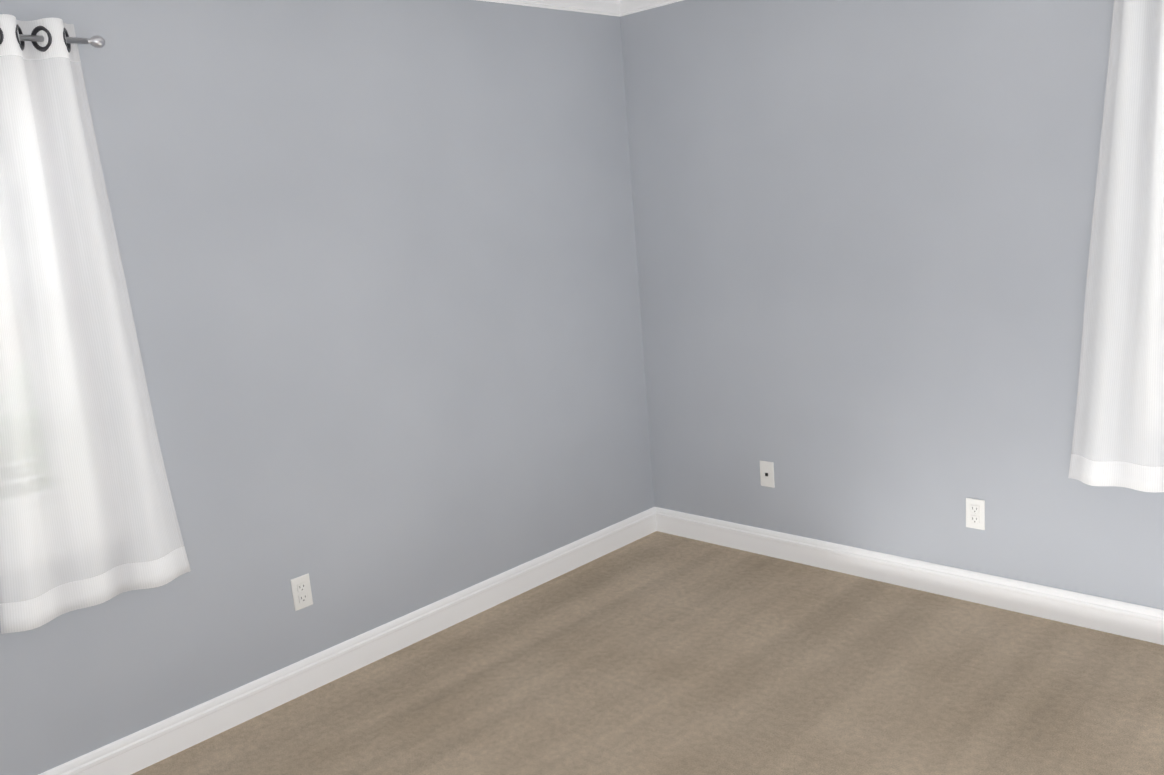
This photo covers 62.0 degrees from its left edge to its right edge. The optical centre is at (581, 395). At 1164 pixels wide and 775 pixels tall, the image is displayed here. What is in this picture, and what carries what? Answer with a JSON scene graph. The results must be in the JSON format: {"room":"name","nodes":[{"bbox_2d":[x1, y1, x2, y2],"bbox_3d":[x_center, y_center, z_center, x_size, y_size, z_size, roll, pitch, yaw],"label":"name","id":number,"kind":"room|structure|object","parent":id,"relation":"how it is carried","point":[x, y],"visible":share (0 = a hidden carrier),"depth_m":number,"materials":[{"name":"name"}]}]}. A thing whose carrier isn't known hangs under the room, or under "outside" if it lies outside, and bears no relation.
{"room":"empty bedroom","nodes":[
{"label":"empty bedroom","id":0,"kind":"room"},
{"bbox_2d":[0,0,654,774],"bbox_3d":[-1.208,-0.137,3.059,0.150,2.420,4.400,6,16,44],"label":"wall","id":1,"kind":"structure","parent":0,"point":[380,266],"depth_m":3.34,"materials":[{"name":"paint"}]},
{"bbox_2d":[19,34,104,47],"bbox_3d":[-1.770,-0.837,2.212,0.102,0.064,1.294,6,16,44],"label":"curtain rod","id":2,"kind":"object","parent":1,"relation":"attached to","point":[96,41],"visible":0.56,"depth_m":2.58,"materials":[{"name":"silver metal"}]},
{"bbox_2d":[0,28,3,43],"bbox_3d":[-1.487,-0.908,2.450,0.065,0.065,0.013,-2,12,14],"label":"grommet","id":3,"kind":"object","parent":2,"relation":"hanging from","point":[1,32],"depth_m":2.44,"materials":[{"name":"grey metal"}]},
{"bbox_2d":[15,25,24,50],"bbox_3d":[-1.448,-0.919,2.489,0.013,0.065,0.065,-8,12,-15],"label":"grommet","id":4,"kind":"object","parent":2,"relation":"hanging from","point":[18,29],"depth_m":2.49,"materials":[{"name":"grey metal"}]},
{"bbox_2d":[31,26,51,51],"bbox_3d":[-1.408,-0.931,2.529,0.065,0.065,0.013,-2,12,14],"label":"grommet","id":5,"kind":"object","parent":2,"relation":"hanging from","point":[36,30],"depth_m":2.52,"materials":[{"name":"grey metal"}]},
{"bbox_2d":[63,28,70,52],"bbox_3d":[-1.370,-0.942,2.568,0.013,0.065,0.065,-8,12,-15],"label":"grommet","id":6,"kind":"object","parent":2,"relation":"hanging from","point":[65,33],"depth_m":2.57,"materials":[{"name":"grey metal"}]},
{"bbox_2d":[0,14,190,633],"bbox_3d":[-1.422,-0.185,2.598,0.068,1.578,0.520,6,16,44],"label":"curtain","id":7,"kind":"object","parent":2,"relation":"hanging from","point":[88,517],"visible":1,"depth_m":2.62,"materials":[{"name":"white fabric"}]},
{"bbox_2d":[290,573,312,610],"bbox_3d":[-0.953,0.671,3.300,0.009,0.114,0.070,6,16,44],"label":"electrical outlet","id":8,"kind":"object","parent":1,"relation":"attached to","point":[301,591],"visible":1,"depth_m":3.30,"materials":[{"name":"white plastic"}]},
{"bbox_2d":[38,507,657,774],"bbox_3d":[-1.054,0.995,3.226,0.018,0.116,4.100,6,16,44],"label":"baseboard","id":9,"kind":"structure","parent":1,"relation":"attached to","point":[178,733],"depth_m":3.41,"materials":[{"name":"white wood"}]},
{"bbox_2d":[478,0,621,16],"bbox_3d":[-1.230,-1.276,2.759,0.056,0.073,4.100,6,16,44],"label":"crown molding","id":10,"kind":"structure","parent":1,"relation":"attached to","point":[619,8],"depth_m":4.01,"materials":[{"name":"white"}]},
{"bbox_2d":[131,531,1163,774],"bbox_3d":[0.297,1.226,1.955,4.050,0.060,4.400,6,16,44],"label":"floor","id":11,"kind":"structure","parent":0,"point":[659,653],"depth_m":3.12,"materials":[{"name":"carpet"}]},
{"bbox_2d":[620,0,1163,609],"bbox_3d":[1.660,-0.405,3.195,4.050,2.420,0.150,6,16,44],"label":"wall","id":12,"kind":"structure","parent":0,"point":[862,234],"depth_m":3.62,"materials":[{"name":"paint"}]},
{"bbox_2d":[620,0,682,15],"bbox_3d":[1.493,-1.531,2.894,3.630,0.073,0.056,6,16,44],"label":"crown molding","id":13,"kind":"structure","parent":12,"relation":"attached to","point":[628,7],"depth_m":4.11,"materials":[{"name":"white"}]},
{"bbox_2d":[760,460,774,487],"bbox_3d":[0.792,0.338,4.150,0.070,0.114,0.008,6,16,44],"label":"outlet","id":14,"kind":"object","parent":12,"relation":"attached to","point":[766,473],"visible":1,"depth_m":4.15,"materials":[{"name":"white plastic"}]},
{"bbox_2d":[654,507,1163,644],"bbox_3d":[1.697,0.738,3.361,3.690,0.116,0.018,6,16,44],"label":"baseboard","id":15,"kind":"structure","parent":12,"relation":"attached to","point":[1130,620],"depth_m":3.69,"materials":[{"name":"white wood"}]},
{"bbox_2d":[966,498,984,529],"bbox_3d":[1.436,0.433,3.539,0.070,0.114,0.009,6,16,44],"label":"electrical outlet","id":16,"kind":"object","parent":12,"relation":"attached to","point":[975,513],"visible":1,"depth_m":3.54,"materials":[{"name":"white plastic"}]},
{"bbox_3d":[2.002,-1.201,2.451,1.279,0.064,0.101,6,16,44],"label":"curtain rod","id":17,"kind":"object","parent":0,"visible":0},
{"bbox_2d":[1068,0,1163,492],"bbox_3d":[1.702,-0.489,2.899,0.456,1.613,0.068,6,16,44],"label":"curtain","id":18,"kind":"object","parent":17,"relation":"hanging from","point":[1118,437],"visible":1,"depth_m":2.96,"materials":[{"name":"white fabric"}]}
]}

